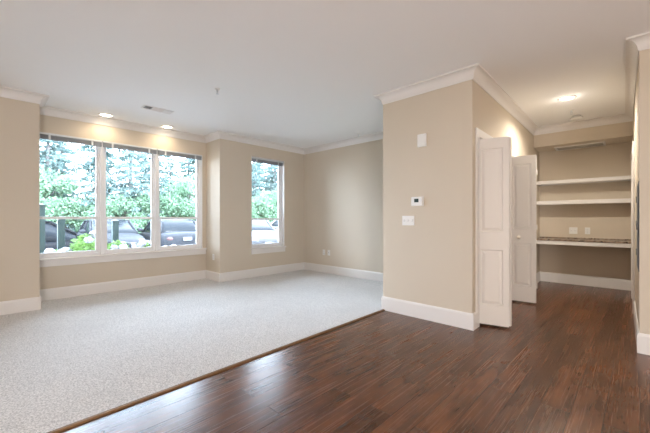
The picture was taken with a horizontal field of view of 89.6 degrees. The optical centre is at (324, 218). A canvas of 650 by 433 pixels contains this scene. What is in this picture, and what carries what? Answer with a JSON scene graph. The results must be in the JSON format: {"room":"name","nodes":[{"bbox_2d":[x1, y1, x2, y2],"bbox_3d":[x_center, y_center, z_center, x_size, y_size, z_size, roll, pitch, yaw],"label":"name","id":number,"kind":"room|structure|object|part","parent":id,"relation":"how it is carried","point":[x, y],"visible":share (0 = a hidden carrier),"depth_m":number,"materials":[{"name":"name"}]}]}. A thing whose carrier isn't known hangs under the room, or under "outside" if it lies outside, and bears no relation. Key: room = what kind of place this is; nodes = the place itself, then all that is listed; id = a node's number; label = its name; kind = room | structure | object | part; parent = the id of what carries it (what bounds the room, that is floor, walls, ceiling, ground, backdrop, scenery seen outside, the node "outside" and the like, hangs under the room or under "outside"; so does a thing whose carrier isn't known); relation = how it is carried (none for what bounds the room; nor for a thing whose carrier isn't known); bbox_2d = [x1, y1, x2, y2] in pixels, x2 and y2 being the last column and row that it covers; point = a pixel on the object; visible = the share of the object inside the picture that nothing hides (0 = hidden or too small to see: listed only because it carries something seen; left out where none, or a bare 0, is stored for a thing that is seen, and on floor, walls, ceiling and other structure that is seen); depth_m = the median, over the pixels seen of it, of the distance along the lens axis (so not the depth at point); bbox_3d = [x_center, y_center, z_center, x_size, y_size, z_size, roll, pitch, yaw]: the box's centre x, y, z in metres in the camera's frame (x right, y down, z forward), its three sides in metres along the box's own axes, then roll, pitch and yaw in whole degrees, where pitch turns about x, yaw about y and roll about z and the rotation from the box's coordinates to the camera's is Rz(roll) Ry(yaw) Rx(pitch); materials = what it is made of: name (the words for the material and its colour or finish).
{"room":"empty living room","nodes":[
{"label":"empty living room","id":0,"kind":"room"},
{"bbox_2d":[0,97,39,301],"bbox_3d":[-5.285,-0.200,2.993,0.735,2.740,3.978,0,0,44],"label":"wall","id":1,"kind":"structure","parent":0,"point":[19,120],"depth_m":4.03,"materials":[{"name":"beige paint"}]},
{"bbox_2d":[40,114,205,289],"bbox_3d":[-3.305,-0.200,5.433,0.200,2.740,2.884,0,0,44],"label":"wall","id":2,"kind":"structure","parent":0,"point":[78,274],"depth_m":5.29,"materials":[{"name":"beige paint"}]},
{"bbox_2d":[40,132,101,146],"bbox_3d":[-3.742,-0.762,4.828,0.054,0.900,0.762,0,0,44],"label":"mini blind","id":3,"kind":"object","parent":2,"relation":"attached to","point":[43,135],"visible":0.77,"depth_m":4.81,"materials":[{"name":"white plastic"}]},
{"bbox_2d":[40,143,206,266],"bbox_3d":[-3.233,-0.266,5.418,0.165,1.898,2.598,0,0,44],"label":"window","id":4,"kind":"structure","parent":2,"relation":"attached to","point":[101,253],"depth_m":5.31,"materials":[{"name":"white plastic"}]},
{"bbox_3d":[-3.837,0.251,4.824,0.038,0.555,0.821,0,0,44],"label":"sash","id":5,"kind":"part","parent":4,"relation":"part of","materials":[{"name":"white plastic"}]},
{"bbox_3d":[-3.851,-0.323,4.838,0.070,1.785,0.905,0,0,44],"label":"frame","id":6,"kind":"part","parent":4,"relation":"part of","materials":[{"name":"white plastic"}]},
{"bbox_3d":[-3.860,-0.582,4.847,0.025,1.183,0.821,0,0,44],"label":"sash","id":7,"kind":"part","parent":4,"relation":"part of","materials":[{"name":"white plastic"}]},
{"bbox_3d":[-3.187,0.625,5.459,0.155,0.116,2.475,0,0,44],"label":"sill","id":8,"kind":"part","parent":4,"relation":"part of","materials":[{"name":"white paint"}]},
{"bbox_3d":[-3.267,-0.582,5.463,0.025,1.183,0.721,0,0,44],"label":"sash","id":9,"kind":"part","parent":4,"relation":"part of","materials":[{"name":"white plastic"}]},
{"bbox_3d":[-3.244,0.251,5.440,0.038,0.555,0.721,0,0,44],"label":"sash","id":10,"kind":"part","parent":4,"relation":"part of","materials":[{"name":"white plastic"}]},
{"bbox_3d":[-3.258,-0.323,5.454,0.070,1.785,0.805,0,0,44],"label":"frame","id":11,"kind":"part","parent":4,"relation":"part of","materials":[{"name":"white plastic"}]},
{"bbox_3d":[-2.685,0.251,6.020,0.038,0.555,0.721,0,0,44],"label":"sash","id":12,"kind":"part","parent":4,"relation":"part of","materials":[{"name":"white plastic"}]},
{"bbox_3d":[-2.699,-0.323,6.034,0.070,1.785,0.805,0,0,44],"label":"frame","id":13,"kind":"part","parent":4,"relation":"part of","materials":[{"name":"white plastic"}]},
{"bbox_3d":[-2.708,-0.582,6.042,0.025,1.183,0.721,0,0,44],"label":"sash","id":14,"kind":"part","parent":4,"relation":"part of","materials":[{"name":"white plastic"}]},
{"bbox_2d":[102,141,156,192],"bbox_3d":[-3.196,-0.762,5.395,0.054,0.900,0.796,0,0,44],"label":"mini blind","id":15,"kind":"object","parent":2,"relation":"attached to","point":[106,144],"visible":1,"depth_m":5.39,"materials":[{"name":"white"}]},
{"bbox_2d":[157,149,201,159],"bbox_3d":[-2.638,-0.762,5.975,0.054,0.900,0.798,0,0,44],"label":"mini blind","id":16,"kind":"object","parent":2,"relation":"attached to","point":[160,151],"visible":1,"depth_m":5.94,"materials":[{"name":"white plastic"}]},
{"bbox_2d":[0,269,382,432],"bbox_3d":[-2.469,1.214,3.524,3.953,0.112,8.850,0,0,44],"label":"floor","id":17,"kind":"structure","parent":0,"point":[69,360],"depth_m":3.24,"materials":[{"name":"grey carpet"}]},
{"bbox_2d":[206,139,303,272],"bbox_3d":[-1.388,-0.200,7.038,0.735,2.740,2.288,0,0,44],"label":"wall","id":18,"kind":"structure","parent":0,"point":[228,163],"depth_m":6.30,"materials":[{"name":"beige paint"}]},
{"bbox_2d":[252,157,282,165],"bbox_3d":[-1.193,-1.175,6.773,0.048,0.096,0.806,0,0,44],"label":"mini blind","id":19,"kind":"object","parent":18,"relation":"attached to","point":[254,159],"visible":0.87,"depth_m":6.75,"materials":[{"name":"white plastic"}]},
{"bbox_2d":[251,156,285,253],"bbox_3d":[-1.201,-0.264,6.786,0.195,1.942,0.862,0,0,44],"label":"window","id":20,"kind":"structure","parent":18,"relation":"attached to","point":[265,247],"depth_m":7.05,"materials":[{"name":"white plastic"}]},
{"bbox_3d":[-1.234,0.274,6.812,0.038,0.562,0.750,0,0,44],"label":"sash","id":21,"kind":"part","parent":20,"relation":"part of","materials":[{"name":"white plastic"}]},
{"bbox_3d":[-1.188,0.648,6.774,0.160,0.118,0.862,0,0,44],"label":"sill","id":22,"kind":"part","parent":20,"relation":"part of","materials":[{"name":"white paint"}]},
{"bbox_3d":[-1.258,-0.583,6.835,0.025,1.225,0.750,0,0,44],"label":"sash","id":23,"kind":"part","parent":20,"relation":"part of","materials":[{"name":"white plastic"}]},
{"bbox_2d":[0,0,649,147],"bbox_3d":[0.840,-1.670,2.385,10.500,0.200,11.800,0,0,44],"label":"ceiling","id":24,"kind":"structure","parent":0,"point":[296,73],"depth_m":3.15,"materials":[{"name":"white paint"}]},
{"bbox_2d":[98,113,113,116],"bbox_3d":[-3.321,-1.566,4.963,0.200,0.008,0.200,0,0,44],"label":"recessed light","id":25,"kind":"object","parent":24,"relation":"in","point":[100,114],"visible":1,"depth_m":4.96,"materials":[{"name":"white paint"}]},
{"bbox_2d":[141,105,173,113],"bbox_3d":[-2.408,-1.563,4.708,0.170,0.013,0.400,0,0,44],"label":"ceiling vent","id":26,"kind":"object","parent":24,"relation":"in","point":[148,107],"visible":1,"depth_m":4.69,"materials":[{"name":"white metal"}]},
{"bbox_2d":[161,125,173,128],"bbox_3d":[-2.704,-1.566,5.604,0.200,0.008,0.200,0,0,44],"label":"recessed light","id":27,"kind":"object","parent":24,"relation":"in","point":[162,126],"visible":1,"depth_m":5.61,"materials":[{"name":"white paint"}]},
{"bbox_2d":[558,95,576,100],"bbox_3d":[3.153,-1.566,4.260,0.200,0.008,0.200,0,0,44],"label":"recessed light","id":28,"kind":"object","parent":24,"relation":"in","point":[569,97],"visible":1,"depth_m":4.26,"materials":[{"name":"white paint"}]},
{"bbox_2d":[570,115,582,120],"bbox_3d":[3.849,-1.540,5.006,0.163,0.061,0.163,0,0,44],"label":"smoke detector","id":29,"kind":"object","parent":24,"relation":"attached to","point":[575,117],"visible":1,"depth_m":4.96,"materials":[{"name":"white plastic"}]},
{"bbox_2d":[304,139,382,272],"bbox_3d":[1.043,-0.200,6.139,4.015,2.740,0.200,0,0,44],"label":"wall","id":30,"kind":"structure","parent":0,"point":[343,186],"depth_m":6.59,"materials":[{"name":"beige paint"}]},
{"bbox_2d":[60,281,649,432],"bbox_3d":[2.261,1.220,1.015,6.552,0.100,11.800,0,0,44],"label":"floor","id":31,"kind":"structure","parent":0,"point":[568,360],"depth_m":2.35,"materials":[{"name":"brown wood"}]},
{"bbox_2d":[47,309,384,432],"bbox_3d":[-1.673,1.163,1.570,0.028,0.015,7.141,0,0,43],"label":"transition strip","id":32,"kind":"object","parent":31,"relation":"on","point":[139,400],"visible":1,"depth_m":2.31,"materials":[{"name":"brown wood"}]},
{"bbox_2d":[383,83,461,310],"bbox_3d":[1.628,-0.200,4.392,1.000,2.740,1.505,0,0,44],"label":"wall partition","id":33,"kind":"structure","parent":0,"point":[422,261],"depth_m":3.79,"materials":[{"name":"beige paint"}]},
{"bbox_2d":[0,262,476,330],"bbox_3d":[-2.058,1.083,3.124,4.801,0.174,8.445,0,0,44],"label":"baseboard","id":34,"kind":"structure","parent":33,"relation":"attached to","point":[455,318],"depth_m":4.97,"materials":[{"name":"white paint"}]},
{"bbox_2d":[402,216,413,224],"bbox_3d":[1.001,0.025,3.940,0.162,0.116,0.016,0,0,44],"label":"switch plate","id":35,"kind":"object","parent":33,"relation":"attached to","point":[406,220],"visible":1,"depth_m":3.94,"materials":[{"name":"white plastic"}]},
{"bbox_2d":[411,196,423,205],"bbox_3d":[1.083,-0.202,3.849,0.156,0.110,0.032,0,0,44],"label":"thermostat","id":36,"kind":"object","parent":33,"relation":"attached to","point":[415,201],"visible":1,"depth_m":3.83,"materials":[{"name":"white plastic"}]},
{"bbox_2d":[417,133,426,147],"bbox_3d":[1.130,-0.910,3.810,0.110,0.150,0.024,0,0,44],"label":"box","id":37,"kind":"object","parent":33,"relation":"attached to","point":[421,138],"visible":1,"depth_m":3.79,"materials":[{"name":"white plastic"}]},
{"bbox_2d":[462,79,539,312],"bbox_3d":[2.752,-0.200,4.830,0.110,2.740,3.700,0,0,42],"label":"wall","id":38,"kind":"structure","parent":0,"point":[480,110],"depth_m":3.50,"materials":[{"name":"beige paint"}]},
{"bbox_2d":[475,128,515,327],"bbox_3d":[2.143,0.100,4.150,0.128,2.140,1.695,0,0,42],"label":"door frame","id":39,"kind":"structure","parent":38,"relation":"attached to","point":[479,133],"depth_m":3.49,"materials":[{"name":"white paint"}]},
{"bbox_2d":[480,136,511,326],"bbox_3d":[1.839,0.141,3.572,0.334,2.015,0.196,0,0,42],"label":"door","id":40,"kind":"structure","parent":38,"relation":"in","point":[495,153],"depth_m":3.51,"materials":[{"name":"white paint"}]},
{"bbox_2d":[512,155,536,302],"bbox_3d":[2.743,0.141,4.536,0.338,2.015,0.127,0,0,37],"label":"door","id":41,"kind":"structure","parent":38,"relation":"in","point":[524,172],"depth_m":4.51,"materials":[{"name":"white paint"}]},
{"bbox_2d":[534,121,632,151],"bbox_3d":[4.325,-1.407,5.526,1.272,0.325,0.550,0,0,42],"label":"wall","id":42,"kind":"structure","parent":0,"point":[616,133],"depth_m":5.29,"materials":[{"name":"beige paint"}]},
{"bbox_2d":[554,141,605,150],"bbox_3d":[4.363,-1.236,5.606,0.680,0.018,0.330,0,0,42],"label":"air vent","id":43,"kind":"object","parent":42,"relation":"in","point":[603,143],"visible":1,"depth_m":5.59,"materials":[{"name":"beige metal"}]},
{"bbox_2d":[540,142,631,279],"bbox_3d":[4.572,-0.200,5.775,1.700,2.740,0.150,0,0,42],"label":"wall","id":44,"kind":"structure","parent":0,"point":[607,221],"depth_m":5.67,"materials":[{"name":"beige paint"}]},
{"bbox_2d":[569,227,576,233],"bbox_3d":[4.411,0.215,5.809,0.118,0.116,0.016,0,0,42],"label":"switch plate","id":45,"kind":"object","parent":44,"relation":"attached to","point":[572,230],"visible":1,"depth_m":5.81,"materials":[{"name":"white plastic"}]},
{"bbox_2d":[585,228,589,233],"bbox_3d":[4.558,0.215,5.679,0.072,0.116,0.010,0,0,42],"label":"wall outlet","id":46,"kind":"object","parent":44,"relation":"attached to","point":[587,230],"visible":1,"depth_m":5.67,"materials":[{"name":"white plastic"}]},
{"bbox_2d":[632,49,649,334],"bbox_3d":[5.250,-0.200,2.906,3.628,2.740,3.470,0,0,42],"label":"wall","id":47,"kind":"structure","parent":0,"point":[641,117],"depth_m":2.83,"materials":[{"name":"beige paint"}]},
{"bbox_2d":[0,31,649,154],"bbox_3d":[-0.294,-1.514,4.162,11.632,0.112,6.552,0,0,4],"label":"crown molding","id":48,"kind":"structure","parent":47,"relation":"attached to","point":[634,44],"depth_m":4.60,"materials":[{"name":"white paint"}]},
{"bbox_2d":[536,271,630,290],"bbox_3d":[3.866,1.083,5.024,1.272,0.174,1.910,0,0,42],"label":"baseboard","id":49,"kind":"structure","parent":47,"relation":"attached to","point":[603,282],"depth_m":5.69,"materials":[{"name":"white paint"}]},
{"bbox_2d":[536,236,630,247],"bbox_3d":[4.355,0.394,5.559,1.268,0.112,0.459,0,0,42],"label":"counter ledge","id":50,"kind":"object","parent":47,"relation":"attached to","point":[621,243],"visible":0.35,"depth_m":5.41,"materials":[{"name":"white paint"}]},
{"bbox_2d":[537,175,630,185],"bbox_3d":[4.409,-0.641,5.618,1.268,0.062,0.299,0,0,42],"label":"wall shelf","id":51,"kind":"object","parent":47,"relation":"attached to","point":[614,178],"visible":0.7,"depth_m":5.54,"materials":[{"name":"white paint"}]},
{"bbox_2d":[537,198,630,204],"bbox_3d":[4.409,-0.281,5.618,1.268,0.066,0.299,0,0,42],"label":"wall shelf","id":52,"kind":"object","parent":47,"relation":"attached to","point":[627,200],"visible":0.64,"depth_m":5.49,"materials":[{"name":"white paint"}]},
{"bbox_2d":[631,141,634,312],"bbox_3d":[4.159,0.110,4.418,0.024,2.120,1.130,0,0,43],"label":"door","id":53,"kind":"structure","parent":47,"relation":"in","point":[633,142],"depth_m":4.00,"materials":[{"name":"white paint"}]},
{"bbox_2d":[636,181,638,271],"bbox_3d":[2.878,0.070,3.015,0.021,0.800,0.370,0,0,42],"label":"breaker panel","id":54,"kind":"object","parent":47,"relation":"attached to","point":[637,197],"visible":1,"depth_m":2.91,"materials":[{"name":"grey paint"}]},
{"bbox_3d":[2.878,0.070,3.011,0.005,0.750,0.325,0,0,42],"label":"panel door","id":55,"kind":"part","parent":54,"relation":"part of","materials":[{"name":"grey paint"}]},
{"bbox_3d":[2.883,0.070,3.010,0.005,0.800,0.370,0,0,42],"label":"panel frame","id":56,"kind":"part","parent":54,"relation":"part of","materials":[{"name":"grey paint"}]},
{"bbox_2d":[633,300,649,354],"bbox_3d":[4.507,1.083,2.253,3.444,0.174,1.536,0,0,42],"label":"baseboard","id":57,"kind":"structure","parent":47,"relation":"attached to","point":[642,340],"depth_m":2.83,"materials":[{"name":"white paint"}]},
{"bbox_3d":[6.970,1.555,17.585,1.840,0.230,85.000,0,0,44],"label":"bed","id":58,"kind":"object","parent":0,"visible":0},
{"bbox_2d":[40,203,45,252],"bbox_3d":[-4.872,0.588,5.609,0.124,1.705,0.124,0,0,44],"label":"post","id":59,"kind":"object","parent":58,"relation":"on","point":[42,206],"visible":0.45,"depth_m":5.58,"materials":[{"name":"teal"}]},
{"bbox_2d":[44,248,65,252],"bbox_3d":[-4.431,0.965,5.476,0.588,0.953,0.607,0,0,44],"label":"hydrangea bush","id":60,"kind":"object","parent":58,"relation":"on","point":[48,250],"visible":0.09,"depth_m":5.36,"materials":[{"name":"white plant"}]},
{"bbox_2d":[57,216,64,249],"bbox_3d":[-4.684,0.698,5.804,0.124,1.485,0.124,0,0,44],"label":"post","id":61,"kind":"object","parent":58,"relation":"on","point":[60,222],"visible":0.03,"depth_m":5.76,"materials":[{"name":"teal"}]},
{"bbox_2d":[62,231,94,251],"bbox_3d":[-4.235,0.829,5.764,0.680,1.224,0.699,0,0,44],"label":"hydrangea bush","id":62,"kind":"object","parent":58,"relation":"on","point":[87,243],"visible":0.23,"depth_m":5.65,"materials":[{"name":"green plant"}]},
{"bbox_2d":[111,219,119,244],"bbox_3d":[-4.108,0.728,6.402,0.124,1.425,0.124,0,0,44],"label":"post","id":63,"kind":"object","parent":58,"relation":"on","point":[114,223],"visible":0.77,"depth_m":6.36,"materials":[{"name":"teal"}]},
{"bbox_2d":[107,240,129,248],"bbox_3d":[-3.908,0.919,6.165,0.627,1.044,0.613,0,0,44],"label":"hydrangea bush","id":64,"kind":"object","parent":58,"relation":"on","point":[119,245],"visible":0.21,"depth_m":6.09,"materials":[{"name":"green plant"}]},
{"bbox_2d":[131,240,150,247],"bbox_3d":[-3.556,0.933,6.468,0.647,1.018,0.660,0,0,25],"label":"hydrangea bush","id":65,"kind":"object","parent":58,"relation":"on","point":[142,243],"visible":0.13,"depth_m":6.35,"materials":[{"name":"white plant"}]},
{"bbox_3d":[-12.453,1.570,36.296,51.700,0.200,85.000,0,0,44],"label":"parking garage","id":66,"kind":"object","parent":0,"visible":0},
{"bbox_2d":[45,220,133,250],"bbox_3d":[-7.947,0.748,9.047,2.220,1.445,4.795,0,0,41],"label":"car","id":67,"kind":"object","parent":66,"relation":"on","point":[50,227],"visible":0.16,"depth_m":8.73,"materials":[{"name":"black paint"}]},
{"bbox_3d":[-8.178,0.350,8.782,1.660,0.640,2.800,0,0,41],"label":"cabin glass","id":68,"kind":"part","parent":67,"relation":"part of","materials":[{"name":"black"}]},
{"bbox_2d":[78,219,144,244],"bbox_3d":[-9.024,0.748,13.691,2.220,1.445,4.795,0,0,-44],"label":"car","id":69,"kind":"object","parent":66,"relation":"on","point":[127,231],"visible":0.31,"depth_m":13.12,"materials":[{"name":"grey metal"}]},
{"bbox_3d":[-9.268,0.350,13.946,1.660,0.640,2.800,0,0,-44],"label":"cabin glass","id":70,"kind":"part","parent":69,"relation":"part of","materials":[{"name":"black"}]},
{"bbox_2d":[137,219,195,245],"bbox_3d":[-7.103,0.748,14.827,2.220,1.445,4.795,0,0,-43],"label":"car","id":71,"kind":"object","parent":66,"relation":"on","point":[173,231],"visible":0.44,"depth_m":13.35,"materials":[{"name":"grey metal"}]},
{"bbox_3d":[-6.865,0.350,14.568,1.660,0.640,2.800,0,0,-43],"label":"cabin glass","id":72,"kind":"part","parent":71,"relation":"part of","materials":[{"name":"black"}]},
{"bbox_3d":[-5.502,0.810,13.087,0.340,0.140,0.065,0,0,-43],"label":"licence plate","id":73,"kind":"part","parent":71,"relation":"part of","materials":[{"name":"grey metal"}]},
{"bbox_2d":[252,220,277,243],"bbox_3d":[-3.709,0.748,16.902,2.220,1.445,4.795,0,0,-29],"label":"car","id":74,"kind":"object","parent":66,"relation":"on","point":[263,231],"visible":0.37,"depth_m":15.27,"materials":[{"name":"silver metal"}]},
{"bbox_3d":[-3.880,0.350,17.211,1.660,0.640,2.800,0,0,-29],"label":"cabin glass","id":75,"kind":"part","parent":74,"relation":"part of","materials":[{"name":"black glass"}]},
{"bbox_2d":[259,238,276,240],"bbox_3d":[-2.585,0.960,14.863,0.840,0.140,0.122,0,0,-29],"label":"grille","id":76,"kind":"object","parent":74,"relation":"attached to","point":[260,239],"depth_m":14.81,"materials":[{"name":"grey"}]},
{"bbox_2d":[271,220,277,231],"bbox_3d":[-1.974,0.748,22.455,2.220,1.445,4.795,0,0,44],"label":"car","id":77,"kind":"object","parent":66,"relation":"on","point":[274,223],"visible":0.02,"depth_m":21.46,"materials":[{"name":"grey paint"}]},
{"bbox_3d":[-2.218,0.350,22.201,1.660,0.640,2.800,0,0,44],"label":"cabin glass","id":78,"kind":"part","parent":77,"relation":"part of","materials":[{"name":"black glass"}]},
{"bbox_3d":[-19.367,1.445,42.956,52.500,0.050,85.000,0,0,44],"label":"verge","id":79,"kind":"object","parent":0,"visible":0},
{"bbox_2d":[40,165,80,224],"bbox_3d":[-13.985,-0.632,16.168,3.244,4.142,4.393,0,0,-21],"label":"broadleaf tree","id":80,"kind":"object","parent":79,"relation":"on","point":[52,209],"visible":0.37,"depth_m":15.98,"materials":[{"name":"green plant"}]},
{"bbox_2d":[40,139,82,228],"bbox_3d":[-14.599,-2.662,17.720,3.075,8.188,3.876,0,0,3],"label":"conifer tree","id":81,"kind":"object","parent":79,"relation":"on","point":[47,154],"visible":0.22,"depth_m":17.46,"materials":[{"name":"green plant"}]},
{"bbox_2d":[44,141,84,227],"bbox_3d":[-17.496,-2.873,21.408,4.248,8.611,3.370,0,0,-25],"label":"conifer tree","id":82,"kind":"object","parent":79,"relation":"on","point":[63,150],"visible":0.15,"depth_m":21.29,"materials":[{"name":"green plant"}]},
{"bbox_2d":[54,195,118,230],"bbox_3d":[-12.450,0.071,17.238,2.988,2.737,2.983,0,0,33],"label":"broadleaf tree","id":83,"kind":"object","parent":79,"relation":"on","point":[85,211],"visible":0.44,"depth_m":16.49,"materials":[{"name":"green plant"}]},
{"bbox_2d":[49,143,134,232],"bbox_3d":[-12.760,-3.384,18.155,4.346,9.631,4.054,0,0,24],"label":"conifer tree","id":84,"kind":"object","parent":79,"relation":"on","point":[89,166],"visible":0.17,"depth_m":17.77,"materials":[{"name":"green plant"}]},
{"bbox_2d":[88,149,117,193],"bbox_3d":[-16.764,-2.633,24.631,3.627,8.130,3.383,0,0,43],"label":"conifer tree","id":85,"kind":"object","parent":79,"relation":"on","point":[109,169],"visible":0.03,"depth_m":24.83,"materials":[{"name":"green plant"}]},
{"bbox_2d":[86,148,164,225],"bbox_3d":[-11.436,-3.906,19.117,4.082,10.675,4.581,0,0,-31],"label":"conifer tree","id":86,"kind":"object","parent":79,"relation":"on","point":[129,156],"visible":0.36,"depth_m":18.76,"materials":[{"name":"green plant"}]},
{"bbox_2d":[106,193,150,232],"bbox_3d":[-11.258,-0.071,18.506,2.542,3.015,3.442,0,0,-33],"label":"broadleaf tree","id":87,"kind":"object","parent":79,"relation":"on","point":[123,202],"visible":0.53,"depth_m":17.99,"materials":[{"name":"green plant"}]},
{"bbox_2d":[133,152,163,192],"bbox_3d":[-14.047,-3.485,25.541,3.780,9.834,4.242,0,0,-44],"label":"conifer tree","id":88,"kind":"object","parent":79,"relation":"on","point":[144,174],"visible":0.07,"depth_m":25.36,"materials":[{"name":"green plant"}]},
{"bbox_2d":[134,153,171,232],"bbox_3d":[-10.752,-1.795,20.292,2.713,6.454,3.420,0,0,35],"label":"conifer tree","id":89,"kind":"object","parent":79,"relation":"on","point":[164,181],"visible":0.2,"depth_m":20.11,"materials":[{"name":"green plant"}]},
{"bbox_2d":[133,192,189,227],"bbox_3d":[-10.066,-0.141,20.265,3.138,3.164,3.143,0,0,-27],"label":"broadleaf tree","id":90,"kind":"object","parent":79,"relation":"on","point":[175,197],"visible":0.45,"depth_m":19.54,"materials":[{"name":"green plant"}]},
{"bbox_2d":[159,156,179,197],"bbox_3d":[-13.173,-2.321,27.580,3.781,7.506,2.999,0,0,-3],"label":"conifer tree","id":91,"kind":"object","parent":79,"relation":"on","point":[170,166],"visible":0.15,"depth_m":27.21,"materials":[{"name":"green plant"}]},
{"bbox_2d":[160,173,195,220],"bbox_3d":[-8.537,-0.780,20.859,4.536,4.440,3.350,0,0,-13],"label":"broadleaf tree","id":92,"kind":"object","parent":79,"relation":"on","point":[184,187],"visible":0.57,"depth_m":19.86,"materials":[{"name":"green plant"}]},
{"bbox_2d":[170,158,195,219],"bbox_3d":[-9.532,-2.699,22.665,3.604,8.262,3.362,0,0,-38],"label":"conifer tree","id":93,"kind":"object","parent":79,"relation":"on","point":[188,162],"visible":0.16,"depth_m":22.46,"materials":[{"name":"green plant"}]},
{"bbox_2d":[252,202,261,217],"bbox_3d":[-6.306,-0.140,23.754,2.692,3.153,3.645,0,0,16],"label":"broadleaf tree","id":94,"kind":"object","parent":79,"relation":"on","point":[253,214],"visible":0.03,"depth_m":24.06,"materials":[{"name":"green plant"}]},
{"bbox_2d":[252,164,265,200],"bbox_3d":[-6.463,-3.338,26.372,3.864,9.540,4.142,0,0,42],"label":"conifer tree","id":95,"kind":"object","parent":79,"relation":"on","point":[253,165],"visible":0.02,"depth_m":26.49,"materials":[{"name":"green plant"}]},
{"bbox_2d":[252,162,271,201],"bbox_3d":[-6.164,-3.702,28.025,4.488,10.268,5.036,0,0,-10],"label":"conifer tree","id":96,"kind":"object","parent":79,"relation":"on","point":[260,176],"visible":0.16,"depth_m":28.02,"materials":[{"name":"green plant"}]},
{"bbox_2d":[255,163,272,210],"bbox_3d":[-7.065,-2.783,34.848,3.969,8.429,3.702,0,0,-16],"label":"conifer tree","id":97,"kind":"object","parent":79,"relation":"on","point":[260,163],"visible":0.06,"depth_m":34.80,"materials":[{"name":"green plant"}]},
{"bbox_2d":[252,196,276,217],"bbox_3d":[-5.585,-0.204,24.907,3.323,3.292,3.329,0,0,-39],"label":"broadleaf tree","id":98,"kind":"object","parent":79,"relation":"on","point":[265,209],"visible":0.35,"depth_m":24.52,"materials":[{"name":"green plant"}]},
{"bbox_2d":[255,189,277,223],"bbox_3d":[-3.585,-0.557,25.944,3.097,3.990,4.194,0,0,30],"label":"broadleaf tree","id":99,"kind":"object","parent":79,"relation":"on","point":[274,195],"visible":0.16,"depth_m":25.02,"materials":[{"name":"green plant"}]},
{"bbox_2d":[261,164,277,212],"bbox_3d":[-4.269,-2.935,29.547,3.284,8.735,4.140,0,0,11],"label":"conifer tree","id":100,"kind":"object","parent":79,"relation":"on","point":[273,175],"visible":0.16,"depth_m":29.17,"materials":[{"name":"green plant"}]},
{"bbox_2d":[261,164,277,200],"bbox_3d":[-6.141,-4.922,36.965,5.470,12.708,4.874,0,0,-27],"label":"conifer tree","id":101,"kind":"object","parent":79,"relation":"on","point":[269,164],"visible":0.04,"depth_m":36.61,"materials":[{"name":"green plant"}]}
]}

